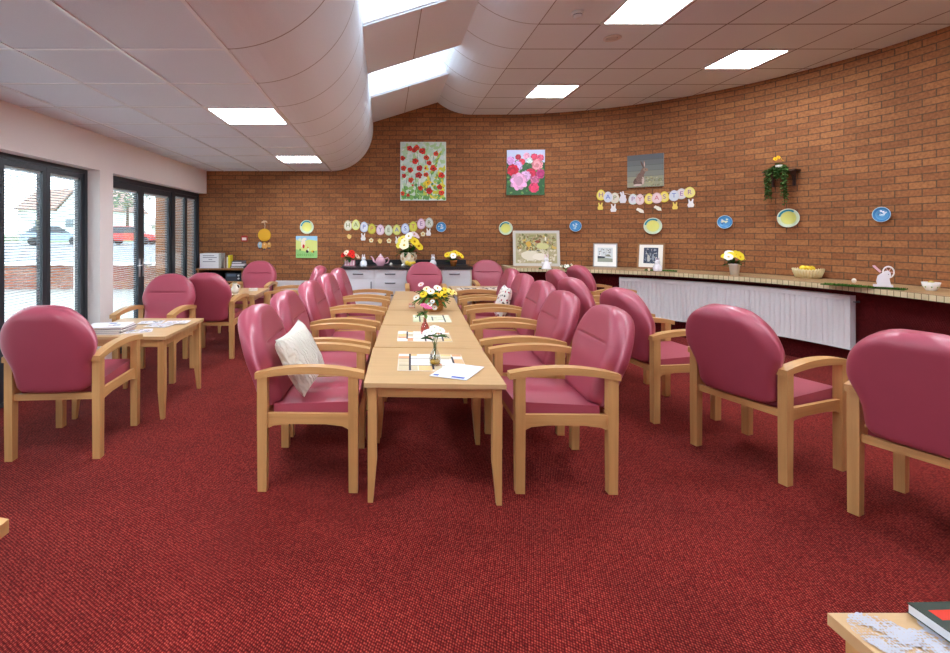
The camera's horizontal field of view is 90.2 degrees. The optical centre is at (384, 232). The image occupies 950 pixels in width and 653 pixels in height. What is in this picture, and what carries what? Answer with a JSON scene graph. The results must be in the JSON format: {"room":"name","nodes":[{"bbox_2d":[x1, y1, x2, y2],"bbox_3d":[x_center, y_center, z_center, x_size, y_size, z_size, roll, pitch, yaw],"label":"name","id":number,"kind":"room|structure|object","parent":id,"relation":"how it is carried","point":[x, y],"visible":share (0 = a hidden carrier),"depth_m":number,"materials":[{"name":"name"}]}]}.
{"room":"care facility","nodes":[
{"label":"care facility","id":0,"kind":"room"},
{"bbox_2d":[0,100,206,358],"bbox_3d":[-3.140,0.055,2.610,0.280,2.750,10.420,0,0,0],"label":"wall","id":1,"kind":"structure","parent":0,"point":[24,132],"depth_m":4.89,"materials":[{"name":"paint"}]},
{"bbox_2d":[0,152,87,408],"bbox_3d":[-3.170,0.385,2.768,0.080,2.090,4.255,0,0,0],"label":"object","id":2,"kind":"structure","parent":1,"relation":"in","point":[44,170],"depth_m":4.29,"materials":[{"name":"clear glass"}]},
{"bbox_2d":[4,165,39,321],"bbox_3d":[-3.170,0.376,4.052,0.022,1.882,0.422,0,0,0],"label":"blind","id":3,"kind":"object","parent":2,"relation":"attached to","point":[23,168],"depth_m":4.10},
{"bbox_2d":[51,173,77,308],"bbox_3d":[-3.170,0.376,4.581,0.022,1.882,0.422,0,0,0],"label":"glass pane","id":4,"kind":"object","parent":2,"relation":"attached to","point":[68,176],"depth_m":4.65,"materials":[{"name":"glass"}]},
{"bbox_2d":[113,188,136,318],"bbox_3d":[-3.170,0.376,5.585,0.022,1.807,0.661,0,0,0],"label":"blind","id":5,"kind":"object","parent":1,"relation":"attached to","point":[127,190],"depth_m":5.72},
{"bbox_2d":[113,176,198,353],"bbox_3d":[-3.148,0.385,6.473,0.134,2.090,2.685,0,0,0],"label":"door","id":6,"kind":"structure","parent":1,"relation":"in","point":[139,189],"depth_m":6.42,"materials":[{"name":"clear glass"}]},
{"bbox_2d":[144,193,167,283],"bbox_3d":[-3.170,0.376,6.410,0.022,1.807,0.691,0,0,0],"label":"glass pane","id":7,"kind":"object","parent":6,"relation":"in","point":[159,195],"depth_m":6.51,"materials":[{"name":"glass"}]},
{"bbox_2d":[175,193,185,276],"bbox_3d":[-3.170,0.400,7.131,0.060,1.993,0.417,0,0,0],"label":"glass pane","id":8,"kind":"object","parent":6,"relation":"attached to","point":[182,196],"depth_m":7.28,"materials":[{"name":"white fabric"}]},
{"bbox_2d":[186,195,196,276],"bbox_3d":[-3.170,0.400,7.551,0.060,1.993,0.413,0,0,0],"label":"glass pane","id":9,"kind":"object","parent":6,"relation":"attached to","point":[193,198],"depth_m":7.67,"materials":[{"name":"white fabric"}]},
{"bbox_2d":[0,0,372,170],"bbox_3d":[-1.700,-1.755,2.620,3.000,1.430,10.440,0,0,0],"label":"ceiling","id":10,"kind":"structure","parent":0,"point":[308,57],"depth_m":3.17,"materials":[{"name":"tile"}]},
{"bbox_2d":[0,0,331,171],"bbox_3d":[-1.944,-1.038,2.609,2.111,0.008,10.418,0,0,0],"label":"grid","id":11,"kind":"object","parent":10,"relation":"attached to","point":[187,5],"depth_m":3.28,"materials":[{"name":"metal"}]},
{"bbox_2d":[204,107,289,124],"bbox_3d":[-1.200,-1.034,4.130,0.596,0.009,0.596,0,0,0],"label":"recessed light","id":12,"kind":"object","parent":10,"relation":"in","point":[228,115],"visible":1,"depth_m":4.09,"materials":[{"name":"white paint"}]},
{"bbox_2d":[274,156,322,162],"bbox_3d":[-1.200,-1.034,6.530,0.596,0.009,0.596,0,0,0],"label":"recessed light","id":13,"kind":"object","parent":10,"relation":"in","point":[284,159],"visible":1,"depth_m":6.54,"materials":[{"name":"white paint"}]},
{"bbox_2d":[278,157,319,161],"bbox_3d":[-1.200,-1.036,6.530,0.536,0.005,0.536,0,0,0],"label":"diffuser","id":14,"kind":"object","parent":13,"relation":"attached to","point":[283,159],"depth_m":6.53,"materials":[{"name":"white"}]},
{"bbox_2d":[363,0,478,121],"bbox_3d":[0.840,-2.207,2.635,2.120,0.707,10.470,0,0,0],"label":"ceiling","id":15,"kind":"structure","parent":0,"point":[390,41],"depth_m":4.92,"materials":[{"name":"paint"}]},
{"bbox_2d":[363,0,439,23],"bbox_3d":[0.840,-2.227,3.700,2.120,0.707,0.980,0,0,0],"label":"window","id":16,"kind":"structure","parent":15,"relation":"attached to","point":[413,5],"depth_m":4.18,"materials":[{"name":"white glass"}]},
{"bbox_2d":[370,70,447,96],"bbox_3d":[0.840,-2.227,5.925,2.120,0.707,0.970,0,0,0],"label":"window","id":17,"kind":"structure","parent":15,"relation":"attached to","point":[442,71],"depth_m":6.40,"materials":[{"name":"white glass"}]},
{"bbox_2d":[0,323,949,652],"bbox_3d":[1.125,1.430,2.750,8.950,0.001,10.700,0,0,0],"label":"floor","id":18,"kind":"structure","parent":0,"point":[166,541],"depth_m":2.23,"materials":[{"name":"carpet"}]},
{"bbox_2d":[0,517,8,538],"bbox_3d":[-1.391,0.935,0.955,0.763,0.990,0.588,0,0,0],"label":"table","id":19,"kind":"object","parent":18,"relation":"on","point":[4,523],"visible":1,"depth_m":1.24,"materials":[{"name":"brown wood"}]},
{"bbox_2d":[0,305,142,461],"bbox_3d":[-2.105,0.935,3.131,0.588,0.990,0.763,0,0,-4],"label":"armchair","id":20,"kind":"object","parent":18,"relation":"on","point":[50,352],"visible":1,"depth_m":2.89,"materials":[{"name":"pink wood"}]},
{"bbox_2d":[72,318,203,418],"bbox_3d":[-2.050,1.110,3.930,0.744,0.640,0.764,0,0,0],"label":"table","id":21,"kind":"object","parent":18,"relation":"on","point":[160,337],"visible":0.61,"depth_m":3.69,"materials":[{"name":"brown wood"}]},
{"bbox_2d":[96,328,134,334],"bbox_3d":[-2.205,0.783,3.709,0.301,0.012,0.221,0,0,-3],"label":"magazine","id":22,"kind":"object","parent":21,"relation":"on","point":[133,328],"visible":0.21,"depth_m":3.60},
{"bbox_2d":[95,327,135,332],"bbox_3d":[-2.207,0.772,3.729,0.301,0.010,0.221,0,0,4],"label":"magazine","id":23,"kind":"object","parent":22,"relation":"on","point":[133,327],"visible":0.14,"depth_m":3.62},
{"bbox_2d":[94,324,136,331],"bbox_3d":[-2.198,0.759,3.726,0.301,0.014,0.221,0,0,1],"label":"magazine","id":24,"kind":"object","parent":23,"relation":"on","point":[135,325],"visible":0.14,"depth_m":3.62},
{"bbox_2d":[94,323,135,329],"bbox_3d":[-2.208,0.747,3.734,0.301,0.010,0.221,0,0,-1],"label":"magazine","id":25,"kind":"object","parent":24,"relation":"on","point":[132,323],"visible":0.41,"depth_m":3.63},
{"bbox_2d":[91,322,133,328],"bbox_3d":[-2.208,0.738,3.714,0.301,0.008,0.221,0,0,-10],"label":"magazine","id":26,"kind":"object","parent":25,"relation":"on","point":[106,325],"visible":0.86,"depth_m":3.69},
{"bbox_2d":[109,274,196,383],"bbox_3d":[-2.302,0.935,4.749,0.588,0.990,0.763,0,0,-2],"label":"armchair","id":27,"kind":"object","parent":18,"relation":"on","point":[166,295],"visible":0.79,"depth_m":4.90,"materials":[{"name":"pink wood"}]},
{"bbox_2d":[182,272,248,358],"bbox_3d":[-2.010,0.935,5.486,0.588,0.990,0.763,0,0,0],"label":"armchair","id":28,"kind":"object","parent":18,"relation":"on","point":[214,302],"visible":0.7,"depth_m":5.22,"materials":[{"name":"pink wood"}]},
{"bbox_2d":[196,268,244,287],"bbox_3d":[-2.620,0.996,7.585,0.760,0.868,0.430,0,0,0],"label":"bookcase","id":29,"kind":"object","parent":18,"relation":"on","point":[199,270],"visible":0.18,"depth_m":7.39,"materials":[{"name":"brown wood"}]},
{"bbox_2d":[200,253,224,267],"bbox_3d":[-2.789,0.444,7.530,0.331,0.236,0.221,0,0,-2],"label":"storage box","id":30,"kind":"object","parent":29,"relation":"on","point":[207,260],"visible":0.96,"depth_m":7.42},
{"bbox_2d":[218,288,269,332],"bbox_3d":[-2.030,1.110,6.300,0.744,0.640,0.764,0,0,0],"label":"table","id":31,"kind":"object","parent":18,"relation":"on","point":[253,295],"visible":0.23,"depth_m":6.25,"materials":[{"name":"brown wood"}]},
{"bbox_2d":[229,261,277,307],"bbox_3d":[-1.980,0.935,7.090,0.588,0.990,0.763,0,0,0],"label":"armchair","id":32,"kind":"object","parent":18,"relation":"on","point":[257,274],"visible":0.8,"depth_m":7.25,"materials":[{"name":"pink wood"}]},
{"bbox_2d":[264,265,326,304],"bbox_3d":[-1.181,0.935,6.300,0.763,0.990,0.588,0,0,0],"label":"armchair","id":33,"kind":"object","parent":18,"relation":"on","point":[319,270],"visible":0.3,"depth_m":6.10,"materials":[{"name":"brown wood"}]},
{"bbox_2d":[238,304,369,492],"bbox_3d":[-0.489,0.935,2.852,0.763,0.990,0.588,0,0,2],"label":"armchair","id":34,"kind":"object","parent":18,"relation":"on","point":[339,399],"visible":0.95,"depth_m":2.61,"materials":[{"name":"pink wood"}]},
{"bbox_2d":[275,319,323,396],"bbox_3d":[-0.505,0.740,2.800,0.227,0.378,0.401,0,0,8],"label":"cushion","id":35,"kind":"object","parent":34,"relation":"on","point":[298,346],"visible":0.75,"depth_m":2.67,"materials":[{"name":"beige fabric"}]},
{"bbox_2d":[270,290,375,436],"bbox_3d":[-0.469,0.935,3.534,0.763,0.990,0.588,0,0,3],"label":"armchair","id":36,"kind":"object","parent":18,"relation":"on","point":[288,305],"visible":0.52,"depth_m":3.47,"materials":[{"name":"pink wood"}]},
{"bbox_2d":[298,280,384,350],"bbox_3d":[-0.404,0.935,4.295,0.763,0.990,0.588,0,0,4],"label":"armchair","id":37,"kind":"object","parent":18,"relation":"on","point":[311,293],"visible":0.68,"depth_m":4.15,"materials":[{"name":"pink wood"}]},
{"bbox_2d":[317,273,389,331],"bbox_3d":[-0.344,0.935,5.054,0.763,0.990,0.588,0,0,4],"label":"armchair","id":38,"kind":"object","parent":18,"relation":"on","point":[328,282],"visible":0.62,"depth_m":4.90,"materials":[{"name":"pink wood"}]},
{"bbox_2d":[345,270,373,304],"bbox_3d":[-0.420,0.999,7.489,0.498,0.862,0.602,0,0,0],"label":"base cabinet","id":39,"kind":"object","parent":18,"relation":"on","point":[359,279],"visible":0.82,"depth_m":7.22,"materials":[{"name":"wood"}]},
{"bbox_2d":[330,268,392,316],"bbox_3d":[-0.294,0.935,5.855,0.763,0.990,0.588,0,0,4],"label":"armchair","id":40,"kind":"object","parent":18,"relation":"on","point":[340,274],"visible":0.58,"depth_m":5.67,"materials":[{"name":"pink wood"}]},
{"bbox_2d":[374,270,405,305],"bbox_3d":[0.080,0.999,7.489,0.498,0.862,0.602,0,0,0],"label":"base cabinet","id":41,"kind":"object","parent":18,"relation":"on","point":[391,280],"visible":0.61,"depth_m":7.22,"materials":[{"name":"wood"}]},
{"bbox_2d":[392,291,454,299],"bbox_3d":[0.482,1.110,5.900,0.744,0.640,0.764,0,0,4],"label":"table","id":42,"kind":"object","parent":18,"relation":"on","point":[409,295],"visible":0.16,"depth_m":5.88,"materials":[{"name":"brown wood"}]},
{"bbox_2d":[388,299,460,310],"bbox_3d":[0.425,1.110,5.130,0.744,0.640,0.764,0,0,4],"label":"table","id":43,"kind":"object","parent":18,"relation":"on","point":[396,304],"visible":0.22,"depth_m":5.07,"materials":[{"name":"brown wood"}]},
{"bbox_2d":[412,282,456,311],"bbox_3d":[0.489,0.647,4.729,0.415,0.285,0.468,0,0,29],"label":"flower basket","id":44,"kind":"object","parent":43,"relation":"on","point":[436,300],"visible":0.9,"depth_m":4.67,"materials":[{"name":"plant"}]},
{"bbox_2d":[382,310,468,397],"bbox_3d":[0.370,1.110,4.360,0.744,0.640,0.764,0,0,4],"label":"table","id":45,"kind":"object","parent":18,"relation":"on","point":[392,317],"visible":0.27,"depth_m":4.30,"materials":[{"name":"brown wood"}]},
{"bbox_2d":[413,315,450,321],"bbox_3d":[0.428,0.787,4.282,0.340,0.004,0.340,0,0,3],"label":"placemat","id":46,"kind":"object","parent":45,"relation":"on","point":[431,318],"visible":0.91,"depth_m":4.27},
{"bbox_2d":[405,262,447,291],"bbox_3d":[0.587,0.935,6.799,0.588,0.990,0.763,0,0,2],"label":"armchair","id":47,"kind":"object","parent":18,"relation":"on","point":[428,273],"visible":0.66,"depth_m":6.97,"materials":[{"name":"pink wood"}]},
{"bbox_2d":[374,325,481,438],"bbox_3d":[0.318,1.110,3.588,0.744,0.640,0.764,0,0,3],"label":"table","id":48,"kind":"object","parent":18,"relation":"on","point":[461,336],"visible":0.42,"depth_m":3.45,"materials":[{"name":"brown wood"}]},
{"bbox_2d":[397,331,451,341],"bbox_3d":[0.298,0.787,3.549,0.400,0.004,0.340,0,0,3],"label":"placemat","id":49,"kind":"object","parent":48,"relation":"on","point":[402,335],"visible":0.68,"depth_m":3.50,"materials":[{"name":"paper"}]},
{"bbox_2d":[364,347,505,505],"bbox_3d":[0.275,1.110,2.815,0.744,0.640,0.764,0,0,2],"label":"table","id":50,"kind":"object","parent":18,"relation":"on","point":[382,379],"visible":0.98,"depth_m":2.47,"materials":[{"name":"laminate"}]},
{"bbox_2d":[397,354,464,370],"bbox_3d":[0.280,0.787,2.834,0.400,0.004,0.360,0,0,3],"label":"placemat","id":51,"kind":"object","parent":50,"relation":"on","point":[406,362],"visible":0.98,"depth_m":2.85,"materials":[{"name":"paper"}]},
{"bbox_2d":[421,325,448,365],"bbox_3d":[0.293,0.669,2.785,0.157,0.227,0.118,0,0,-12],"label":"bud vase","id":52,"kind":"object","parent":51,"relation":"on","point":[433,329],"visible":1,"depth_m":2.76,"materials":[{"name":"clear glass"}]},
{"bbox_2d":[429,363,483,379],"bbox_3d":[0.413,0.782,2.639,0.206,0.004,0.314,0,0,31],"label":"letter","id":53,"kind":"object","parent":50,"relation":"on","point":[451,370],"visible":1,"depth_m":2.63,"materials":[{"name":"paper"}]},
{"bbox_2d":[440,270,469,304],"bbox_3d":[1.080,0.999,7.489,0.498,0.862,0.602,0,0,0],"label":"base cabinet","id":54,"kind":"object","parent":18,"relation":"on","point":[450,277],"visible":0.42,"depth_m":7.22,"materials":[{"name":"wood"}]},
{"bbox_2d":[340,259,472,269],"bbox_3d":[0.335,0.505,7.507,2.050,0.121,0.624,0,0,0],"label":"countertop","id":55,"kind":"structure","parent":54,"relation":"on","point":[396,263],"depth_m":7.36,"materials":[{"name":"stone"}]},
{"bbox_2d":[341,250,359,265],"bbox_3d":[-0.558,0.402,7.516,0.290,0.256,0.248,0,0,-37],"label":"flower pot","id":56,"kind":"object","parent":55,"relation":"on","point":[349,261],"visible":1,"depth_m":7.45,"materials":[{"name":"paint"}]},
{"bbox_2d":[395,232,422,265],"bbox_3d":[0.388,0.253,7.508,0.446,0.552,0.451,0,0,0],"label":"flower pot","id":57,"kind":"object","parent":55,"relation":"on","point":[408,258],"visible":0.98,"depth_m":7.42,"materials":[{"name":"paint"}]},
{"bbox_2d":[444,250,463,265],"bbox_3d":[1.100,0.403,7.471,0.294,0.253,0.231,0,0,-32],"label":"flower pot","id":58,"kind":"object","parent":55,"relation":"on","point":[452,255],"visible":0.99,"depth_m":7.42,"materials":[{"name":"paint"}]},
{"bbox_2d":[449,286,496,296],"bbox_3d":[1.320,1.110,6.545,0.744,0.640,0.764,0,0,0],"label":"table","id":59,"kind":"object","parent":18,"relation":"on","point":[450,287],"visible":0.06,"depth_m":6.74,"materials":[{"name":"brown wood"}]},
{"bbox_2d":[472,260,502,304],"bbox_3d":[1.655,0.935,7.319,0.588,0.990,0.763,0,0,0],"label":"armchair","id":60,"kind":"object","parent":18,"relation":"on","point":[484,272],"visible":0.51,"depth_m":7.49,"materials":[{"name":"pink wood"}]},
{"bbox_2d":[456,268,519,316],"bbox_3d":[1.284,0.935,5.825,0.763,0.990,0.588,0,0,4],"label":"armchair","id":61,"kind":"object","parent":18,"relation":"on","point":[509,274],"visible":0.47,"depth_m":5.71,"materials":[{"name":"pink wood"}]},
{"bbox_2d":[459,273,533,330],"bbox_3d":[1.224,0.935,5.095,0.763,0.990,0.588,0,0,4],"label":"armchair","id":62,"kind":"object","parent":18,"relation":"on","point":[522,282],"visible":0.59,"depth_m":4.88,"materials":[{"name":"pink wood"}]},
{"bbox_2d":[494,285,511,316],"bbox_3d":[1.284,0.755,5.070,0.172,0.354,0.352,0,0,5],"label":"cushion","id":63,"kind":"object","parent":62,"relation":"on","point":[504,296],"visible":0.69,"depth_m":4.93,"materials":[{"name":"fabric"}]},
{"bbox_2d":[466,280,555,347],"bbox_3d":[1.169,0.935,4.325,0.763,0.990,0.588,0,0,4],"label":"armchair","id":64,"kind":"object","parent":18,"relation":"on","point":[539,290],"visible":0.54,"depth_m":4.24,"materials":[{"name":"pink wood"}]},
{"bbox_2d":[470,290,579,435],"bbox_3d":[1.074,0.935,3.576,0.763,0.990,0.588,0,0,3],"label":"armchair","id":65,"kind":"object","parent":18,"relation":"on","point":[558,317],"visible":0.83,"depth_m":3.36,"materials":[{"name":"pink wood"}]},
{"bbox_2d":[488,304,634,494],"bbox_3d":[1.069,0.935,2.829,0.763,0.990,0.588,0,0,1],"label":"armchair","id":66,"kind":"object","parent":18,"relation":"on","point":[600,352],"visible":0.98,"depth_m":2.60,"materials":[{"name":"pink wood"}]},
{"bbox_2d":[545,269,599,301],"bbox_3d":[2.391,0.935,5.716,0.763,0.990,0.588,0,0,-3],"label":"armchair","id":67,"kind":"object","parent":18,"relation":"on","point":[553,276],"visible":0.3,"depth_m":5.59,"materials":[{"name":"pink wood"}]},
{"bbox_2d":[567,265,636,301],"bbox_3d":[2.941,0.935,6.440,0.763,0.990,0.588,0,0,-8],"label":"armchair","id":68,"kind":"object","parent":18,"relation":"on","point":[580,272],"visible":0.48,"depth_m":6.21,"materials":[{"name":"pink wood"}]},
{"bbox_2d":[558,277,654,383],"bbox_3d":[2.151,0.935,4.655,0.763,0.990,0.588,0,0,-4],"label":"armchair","id":69,"kind":"object","parent":18,"relation":"on","point":[576,286],"visible":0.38,"depth_m":4.43,"materials":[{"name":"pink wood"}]},
{"bbox_2d":[600,287,720,423],"bbox_3d":[2.186,0.935,3.792,0.763,0.990,0.588,0,0,-7],"label":"armchair","id":70,"kind":"object","parent":18,"relation":"on","point":[662,357],"visible":0.66,"depth_m":3.55,"materials":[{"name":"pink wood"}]},
{"bbox_2d":[686,304,847,486],"bbox_3d":[2.365,0.935,2.957,0.763,0.990,0.588,0,0,-19],"label":"armchair","id":71,"kind":"object","parent":18,"relation":"on","point":[736,356],"visible":0.99,"depth_m":2.78,"materials":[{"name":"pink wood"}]},
{"bbox_2d":[827,613,949,652],"bbox_3d":[1.292,1.110,0.585,0.744,0.640,0.764,0,0,0],"label":"table","id":72,"kind":"object","parent":18,"relation":"on","point":[838,622],"visible":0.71,"depth_m":0.93,"materials":[{"name":"brown wood"}]},
{"bbox_2d":[846,612,949,652],"bbox_3d":[1.062,0.787,0.843,0.259,0.001,0.260,0,0,-5],"label":"lace doily","id":73,"kind":"object","parent":72,"relation":"on","point":[903,636],"visible":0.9,"depth_m":0.91,"materials":[{"name":"grey"}]},
{"bbox_2d":[907,601,949,642],"bbox_3d":[1.226,0.775,0.787,0.282,0.021,0.359,0,0,-2],"label":"book","id":74,"kind":"object","parent":73,"relation":"on","point":[934,615],"visible":1,"depth_m":0.94,"materials":[{"name":"paper"}]},
{"bbox_2d":[844,329,949,516],"bbox_3d":[2.676,0.935,2.207,0.763,0.990,0.588,0,0,-24],"label":"armchair","id":75,"kind":"object","parent":18,"relation":"on","point":[897,388],"visible":1,"depth_m":2.16,"materials":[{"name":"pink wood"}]},
{"bbox_2d":[155,26,949,303],"bbox_3d":[1.139,-0.576,7.138,10.045,4.011,2.276,0,0,21],"label":"wall","id":76,"kind":"structure","parent":0,"point":[869,131],"depth_m":6.76,"materials":[{"name":"brick"}]},
{"bbox_2d":[258,221,270,249],"bbox_3d":[-2.025,0.038,7.806,0.225,0.492,0.020,0,0,0],"label":"hanging ornament","id":77,"kind":"object","parent":76,"relation":"hanging from","point":[264,234],"visible":1,"depth_m":7.80,"materials":[{"name":"paper"}]},
{"bbox_2d":[296,236,316,257],"bbox_3d":[-1.316,0.235,7.808,0.358,0.369,0.021,0,0,0],"label":"canvas painting","id":78,"kind":"object","parent":76,"relation":"attached to","point":[306,246],"visible":1,"depth_m":7.80},
{"bbox_2d":[300,220,313,233],"bbox_3d":[-1.309,-0.101,7.799,0.232,0.232,0.034,0,0,0],"label":"wall plate","id":79,"kind":"object","parent":76,"relation":"attached to","point":[306,226],"visible":1,"depth_m":7.79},
{"bbox_2d":[344,218,432,243],"bbox_3d":[0.060,-0.040,7.807,1.501,0.440,0.012,0,0,0],"label":"banner","id":80,"kind":"object","parent":76,"relation":"attached to","point":[421,223],"visible":1,"depth_m":7.81,"materials":[{"name":"paper"}]},
{"bbox_2d":[400,142,445,200],"bbox_3d":[0.640,-1.036,7.804,0.767,0.982,0.027,0,0,0],"label":"canvas painting","id":81,"kind":"object","parent":76,"relation":"attached to","point":[422,164],"visible":1,"depth_m":7.79},
{"bbox_2d":[506,150,544,194],"bbox_3d":[2.346,-1.010,7.762,0.635,0.767,0.028,1,0,7],"label":"canvas painting","id":82,"kind":"object","parent":76,"relation":"attached to","point":[525,172],"visible":1,"depth_m":7.75},
{"bbox_2d":[627,153,663,187],"bbox_3d":[3.981,-0.952,7.112,0.491,0.498,0.026,0,0,36],"label":"canvas painting","id":83,"kind":"object","parent":76,"relation":"attached to","point":[646,170],"visible":1,"depth_m":7.10},
{"bbox_2d":[597,187,694,212],"bbox_3d":[3.953,-0.501,7.109,1.320,0.388,0.070,0,0,36],"label":"banner","id":84,"kind":"object","parent":76,"relation":"attached to","point":[689,192],"visible":1,"depth_m":7.10,"materials":[{"name":"paper"}]},
{"bbox_2d":[643,218,661,233],"bbox_3d":[4.064,-0.106,7.053,0.249,0.249,0.034,0,0,38],"label":"wall plate","id":85,"kind":"object","parent":76,"relation":"attached to","point":[651,225],"visible":1,"depth_m":7.04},
{"bbox_2d":[717,215,732,228],"bbox_3d":[4.692,-0.152,6.415,0.034,0.182,0.182,0,0,-37],"label":"wall plate","id":86,"kind":"object","parent":76,"relation":"attached to","point":[724,222],"visible":1,"depth_m":6.41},
{"bbox_2d":[507,265,949,302],"bbox_3d":[4.598,0.566,2.854,2.639,0.056,10.950,0,0,-16],"label":"countertop","id":87,"kind":"structure","parent":76,"relation":"attached to","point":[942,295],"depth_m":5.45,"materials":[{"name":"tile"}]},
{"bbox_2d":[513,231,559,265],"bbox_3d":[2.474,0.250,7.611,0.735,0.578,0.105,0,0,10],"label":"framed picture","id":88,"kind":"object","parent":87,"relation":"on","point":[530,248],"visible":0.98,"depth_m":7.61},
{"bbox_2d":[593,243,616,267],"bbox_3d":[3.465,0.351,7.319,0.345,0.378,0.122,0,0,27],"label":"framed picture","id":89,"kind":"object","parent":87,"relation":"on","point":[604,254],"visible":0.99,"depth_m":7.32},
{"bbox_2d":[598,248,612,261],"bbox_3d":[3.463,0.343,7.317,0.215,0.230,0.001,0,-15,27],"label":"print","id":90,"kind":"object","parent":89,"relation":"attached to","point":[604,254],"depth_m":7.31},
{"bbox_2d":[637,243,664,269],"bbox_3d":[3.993,0.347,6.983,0.360,0.388,0.125,0,0,38],"label":"framed picture","id":91,"kind":"object","parent":87,"relation":"on","point":[647,253],"visible":0.99,"depth_m":6.99},
{"bbox_2d":[643,248,657,263],"bbox_3d":[3.990,0.341,6.981,0.190,0.246,0.001,0,-15,38],"label":"print","id":92,"kind":"object","parent":91,"relation":"attached to","point":[650,254],"depth_m":6.99},
{"bbox_2d":[721,250,745,275],"bbox_3d":[4.447,0.380,5.938,0.257,0.315,0.296,0,0,41],"label":"flower pot","id":93,"kind":"object","parent":87,"relation":"on","point":[734,266],"visible":1,"depth_m":5.88,"materials":[{"name":"paint"}]},
{"bbox_2d":[792,267,824,278],"bbox_3d":[5.053,0.479,5.554,0.296,0.116,0.298,0,0,0],"label":"fruit basket","id":94,"kind":"object","parent":87,"relation":"on","point":[808,274],"visible":0.99,"depth_m":5.46,"materials":[{"name":"wicker"}]},
{"bbox_2d":[820,283,907,290],"bbox_3d":[4.760,0.527,4.638,0.177,0.020,0.594,0,0,-32],"label":"mat","id":95,"kind":"object","parent":87,"relation":"on","point":[832,284],"visible":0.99,"depth_m":4.62,"materials":[{"name":"fabric"}]},
{"bbox_2d":[872,265,894,286],"bbox_3d":[4.793,0.415,4.468,0.157,0.205,0.041,0,0,31],"label":"ornament","id":96,"kind":"object","parent":95,"relation":"on","point":[883,279],"visible":1,"depth_m":4.46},
{"bbox_2d":[519,272,949,358],"bbox_3d":[4.465,1.012,2.649,2.062,0.836,10.336,0,0,-16],"label":"trim","id":97,"kind":"structure","parent":76,"relation":"attached to","point":[875,313],"depth_m":4.74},
{"bbox_2d":[619,277,859,349],"bbox_3d":[4.261,0.927,5.874,0.345,0.560,2.528,0,0,-34],"label":"radiator","id":98,"kind":"object","parent":76,"relation":"attached to","point":[824,318],"visible":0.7,"depth_m":5.49,"materials":[{"name":"metal"}]},
{"bbox_2d":[762,168,800,186],"bbox_3d":[4.977,-0.686,5.845,0.155,0.200,0.340,0,0,-27],"label":"shelf","id":99,"kind":"object","parent":76,"relation":"attached to","point":[792,172],"visible":0.73,"depth_m":5.76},
{"bbox_2d":[763,164,788,205],"bbox_3d":[4.921,-0.591,5.818,0.245,0.533,0.287,0,0,-27],"label":"trailing ivy","id":100,"kind":"object","parent":99,"relation":"on","point":[776,171],"visible":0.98,"depth_m":5.77,"materials":[{"name":"plant"}]},
{"bbox_2d":[777,209,799,226],"bbox_3d":[5.056,-0.188,5.824,0.034,0.236,0.236,0,0,-26],"label":"wall plate","id":101,"kind":"object","parent":76,"relation":"attached to","point":[786,217],"visible":1,"depth_m":5.82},
{"bbox_2d":[872,207,890,221],"bbox_3d":[5.338,-0.199,4.992,0.034,0.163,0.163,0,0,-12],"label":"wall plate","id":102,"kind":"object","parent":76,"relation":"attached to","point":[880,214],"visible":1,"depth_m":5.00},
{"bbox_2d":[418,0,949,114],"bbox_3d":[2.995,-2.440,2.620,4.870,0.900,10.440,0,0,0],"label":"ceiling","id":103,"kind":"structure","parent":0,"point":[508,48],"depth_m":5.01,"materials":[{"name":"tile"}]},
{"bbox_2d":[524,85,580,97],"bbox_3d":[2.335,-1.984,6.530,0.596,0.009,0.596,0,0,0],"label":"recessed light","id":104,"kind":"object","parent":103,"relation":"in","point":[539,91],"visible":1,"depth_m":6.52,"materials":[{"name":"white paint"}]},
{"bbox_2d":[600,0,694,24],"bbox_3d":[2.345,-1.984,4.130,0.596,0.009,0.596,0,0,0],"label":"recessed light","id":105,"kind":"object","parent":103,"relation":"in","point":[629,12],"visible":1,"depth_m":4.18,"materials":[{"name":"white paint"}]},
{"bbox_2d":[701,49,792,68],"bbox_3d":[4.120,-1.984,5.330,0.596,0.009,0.596,0,0,0],"label":"recessed light","id":106,"kind":"object","parent":103,"relation":"in","point":[740,58],"visible":1,"depth_m":5.28,"materials":[{"name":"white paint"}]},
{"label":"outside","id":107,"kind":"structure","parent":0,"visible":0},
{"bbox_2d":[4,235,154,322],"bbox_3d":[-30.000,0.850,50.000,120.000,1.240,160.000,0,0,0],"label":"ground","id":108,"kind":"structure","parent":107,"point":[130,243],"depth_m":15.18,"materials":[{"name":"concrete"}]},
{"bbox_2d":[13,189,71,236],"bbox_3d":[-44.500,-2.745,64.000,6.400,6.550,8.600,0,0,0],"label":"house","id":109,"kind":"structure","parent":108,"relation":"on","point":[52,215],"depth_m":60.01,"materials":[{"name":"white"}]},
{"bbox_2d":[19,227,72,244],"bbox_3d":[-25.601,0.182,36.002,4.100,1.485,1.885,0,0,-32],"label":"car","id":110,"kind":"object","parent":108,"relation":"on","point":[34,228],"visible":0.36,"depth_m":35.31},
{"bbox_2d":[4,262,154,288],"bbox_3d":[-17.175,1.130,12.310,25.650,0.680,0.320,0,0,0],"label":"wall","id":111,"kind":"structure","parent":108,"relation":"on","point":[123,264],"depth_m":12.20,"materials":[{"name":"brick"}]},
{"bbox_2d":[53,190,148,232],"bbox_3d":[-37.450,-3.095,62.000,7.500,7.250,8.600,0,0,0],"label":"house","id":112,"kind":"structure","parent":108,"relation":"on","point":[131,219],"depth_m":58.02,"materials":[{"name":"white"}]},
{"bbox_2d":[113,191,150,225],"bbox_3d":[-30.462,-3.077,54.885,4.815,7.323,5.015,0,0,0],"label":"tree","id":113,"kind":"object","parent":108,"relation":"on","point":[131,196],"visible":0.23,"depth_m":54.62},
{"bbox_2d":[113,226,154,243],"bbox_3d":[-20.200,0.182,37.002,4.100,1.485,1.885,0,0,-9],"label":"car","id":114,"kind":"object","parent":108,"relation":"on","point":[126,232],"visible":0.37,"depth_m":36.24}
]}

